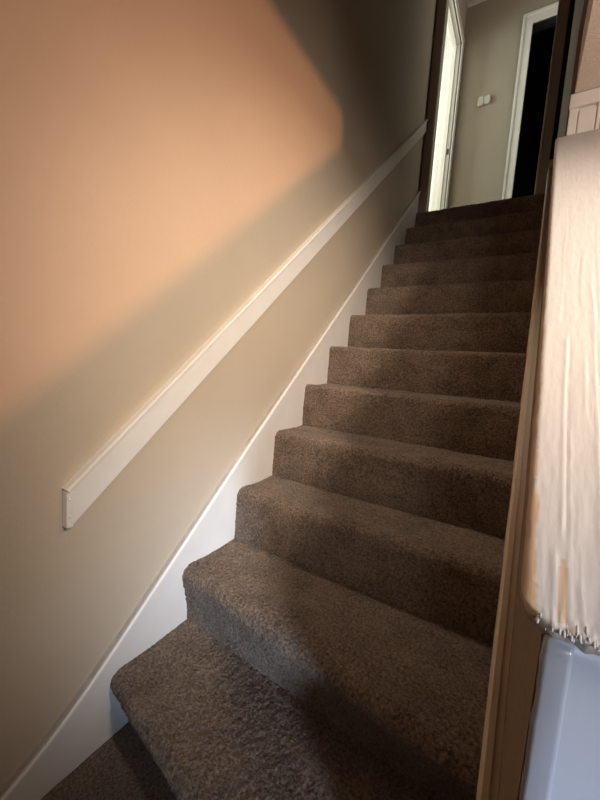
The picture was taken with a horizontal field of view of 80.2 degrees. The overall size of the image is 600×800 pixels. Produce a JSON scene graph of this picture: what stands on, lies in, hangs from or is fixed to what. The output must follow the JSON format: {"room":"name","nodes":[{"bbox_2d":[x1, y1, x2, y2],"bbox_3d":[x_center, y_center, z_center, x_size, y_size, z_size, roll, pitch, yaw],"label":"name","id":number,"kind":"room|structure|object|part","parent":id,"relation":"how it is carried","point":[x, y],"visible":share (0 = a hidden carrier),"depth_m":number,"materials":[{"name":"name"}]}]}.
{"room":"home staircase","nodes":[
{"label":"home staircase","id":0,"kind":"room"},
{"bbox_2d":[41,721,175,799],"bbox_3d":[-0.437,1.053,0.041,1.200,0.003,1.850,7,7,31],"label":"floor","id":1,"kind":"structure","parent":0,"point":[122,768],"depth_m":0.91,"materials":[{"name":"brown carpet"}]},
{"bbox_2d":[110,193,544,799],"bbox_3d":[0.833,-0.256,2.126,0.881,2.363,3.814,7,7,31],"label":"staircase","id":2,"kind":"structure","parent":1,"relation":"on","point":[339,646],"depth_m":1.09,"materials":[{"name":"brown carpet"}]},
{"bbox_2d":[418,0,448,211],"bbox_3d":[1.089,-2.723,2.808,0.074,2.419,0.075,7,7,31],"label":"post","id":3,"kind":"object","parent":2,"relation":"on","point":[442,5],"visible":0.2,"depth_m":2.82,"materials":[{"name":"brown paint"}]},
{"bbox_2d":[534,0,569,193],"bbox_3d":[1.772,-2.633,2.392,0.065,2.419,0.075,7,7,31],"label":"post","id":4,"kind":"object","parent":2,"relation":"on","point":[563,5],"visible":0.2,"depth_m":2.42,"materials":[{"name":"brown paint"}]},
{"bbox_2d":[0,0,466,789],"bbox_3d":[-0.449,-1.426,0.762,0.120,4.965,7.340,7,7,31],"label":"wall","id":5,"kind":"structure","parent":0,"point":[161,161],"depth_m":0.96,"materials":[{"name":"beige paint"}]},
{"bbox_2d":[0,191,420,799],"bbox_3d":[0.094,-0.287,1.768,0.014,2.682,2.991,7,7,31],"label":"baseboard","id":6,"kind":"structure","parent":5,"relation":"attached to","point":[100,715],"depth_m":1.16,"materials":[{"name":"paint"}]},
{"bbox_2d":[62,119,427,527],"bbox_3d":[0.232,-0.969,1.835,0.026,2.405,2.670,7,7,31],"label":"board","id":7,"kind":"object","parent":5,"relation":"attached to","point":[93,478],"visible":1,"depth_m":1.11,"materials":[{"name":"white paint"}]},
{"bbox_2d":[431,0,464,210],"bbox_3d":[1.302,-2.583,3.368,0.145,2.098,0.903,7,7,31],"label":"door frame","id":8,"kind":"structure","parent":5,"relation":"in","point":[455,40],"depth_m":3.63,"materials":[{"name":"white paint"}]},
{"bbox_3d":[1.355,-2.588,3.334,0.020,2.074,0.903,7,7,31],"label":"casing","id":9,"kind":"part","parent":8,"relation":"part of","materials":[{"name":"white paint"}]},
{"bbox_2d":[428,58,445,210],"bbox_3d":[0.382,-2.879,3.839,1.980,2.425,2.400,7,7,31],"label":"wall","id":10,"kind":"structure","parent":0,"point":[444,60],"depth_m":4.32,"materials":[{"name":"white paint"}]},
{"bbox_2d":[444,41,446,58],"bbox_3d":[0.465,-4.132,3.705,1.980,0.100,2.400,7,7,31],"label":"ceiling","id":11,"kind":"structure","parent":0,"point":[445,49],"depth_m":4.13,"materials":[{"name":"white paint"}]},
{"bbox_2d":[447,0,558,207],"bbox_3d":[2.262,-2.716,3.381,1.720,2.445,0.100,7,7,31],"label":"wall","id":12,"kind":"structure","parent":0,"point":[493,28],"depth_m":3.55,"materials":[{"name":"paint"}]},
{"bbox_2d":[466,0,485,7],"bbox_3d":[2.357,-3.881,3.169,1.600,0.035,0.030,7,7,31],"label":"crown molding","id":13,"kind":"structure","parent":12,"relation":"attached to","point":[471,3],"depth_m":3.54,"materials":[{"name":"white paint"}]},
{"bbox_2d":[477,95,490,107],"bbox_3d":[1.836,-2.986,3.552,0.113,0.088,0.028,7,7,31],"label":"thermostat","id":14,"kind":"object","parent":12,"relation":"attached to","point":[482,100],"visible":1,"depth_m":3.54,"materials":[{"name":"beige plastic"}]},
{"bbox_2d":[502,2,558,199],"bbox_3d":[2.407,-2.528,3.295,0.813,2.110,0.125,7,7,31],"label":"door frame","id":15,"kind":"structure","parent":12,"relation":"in","point":[543,18],"depth_m":3.39,"materials":[{"name":"white paint"}]},
{"bbox_2d":[512,26,555,197],"bbox_3d":[2.840,-2.717,3.966,1.443,2.600,1.500,7,7,31],"label":"wall","id":16,"kind":"structure","parent":0,"point":[542,41],"depth_m":4.56,"materials":[{"name":"paint"}]},
{"bbox_2d":[498,0,588,799],"bbox_3d":[0.960,-1.416,1.071,0.141,4.865,3.144,7,7,31],"label":"wall","id":17,"kind":"structure","parent":0,"point":[526,638],"depth_m":0.56,"materials":[{"name":"beige paint"}]},
{"bbox_2d":[476,168,552,799],"bbox_3d":[0.947,-0.355,1.428,0.032,2.332,2.680,7,7,31],"label":"trim","id":18,"kind":"structure","parent":17,"relation":"attached to","point":[491,753],"depth_m":0.80,"materials":[{"name":"beige paint"}]},
{"bbox_2d":[488,205,549,792],"bbox_3d":[0.942,-0.255,1.440,0.028,2.520,2.660,7,7,31],"label":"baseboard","id":19,"kind":"structure","parent":17,"relation":"attached to","point":[543,205],"depth_m":1.01,"materials":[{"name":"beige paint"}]},
{"bbox_2d":[545,159,553,188],"bbox_3d":[1.725,-1.525,2.467,0.030,0.245,0.041,7,7,31],"label":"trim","id":20,"kind":"structure","parent":17,"relation":"attached to","point":[550,165],"depth_m":2.44,"materials":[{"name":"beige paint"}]},
{"bbox_2d":[519,633,599,799],"bbox_3d":[0.274,0.649,0.362,0.140,0.827,0.014,7,7,31],"label":"trim","id":21,"kind":"structure","parent":17,"relation":"attached to","point":[562,761],"depth_m":0.35,"materials":[{"name":"grey paint"}]},
{"bbox_2d":[521,128,599,655],"bbox_3d":[0.647,-0.348,0.788,0.182,1.128,1.267,7,7,31],"label":"wall cap","id":22,"kind":"object","parent":17,"relation":"on","point":[560,579],"visible":1,"depth_m":0.48,"materials":[{"name":"beige paint"}]},
{"bbox_2d":[566,87,599,135],"bbox_3d":[1.261,-0.977,1.115,0.684,0.154,0.033,7,7,31],"label":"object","id":23,"kind":"object","parent":17,"relation":"attached to","point":[584,108],"visible":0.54,"depth_m":1.26,"materials":[{"name":"white paint"}]},
{"bbox_3d":[1.015,-0.984,1.260,0.052,0.094,0.006,7,7,31],"label":"panel","id":24,"kind":"part","parent":23,"relation":"part of","materials":[{"name":"white paint"}]},
{"bbox_2d":[575,0,599,93],"bbox_3d":[1.151,-0.881,-1.664,3.373,0.230,5.040,7,7,31],"label":"wall","id":25,"kind":"structure","parent":0,"point":[588,74],"depth_m":1.13,"materials":[{"name":"paint"}]},
{"bbox_3d":[2.734,-2.582,2.427,0.100,2.445,1.240,7,7,31],"label":"wall","id":26,"kind":"structure","parent":0,"visible":0},
{"bbox_2d":[549,0,574,159],"bbox_3d":[2.146,-2.584,2.169,0.832,2.425,0.015,7,7,31],"label":"trim","id":27,"kind":"structure","parent":26,"relation":"attached to","point":[572,2],"depth_m":2.41,"materials":[{"name":"brown wood"}]}
]}

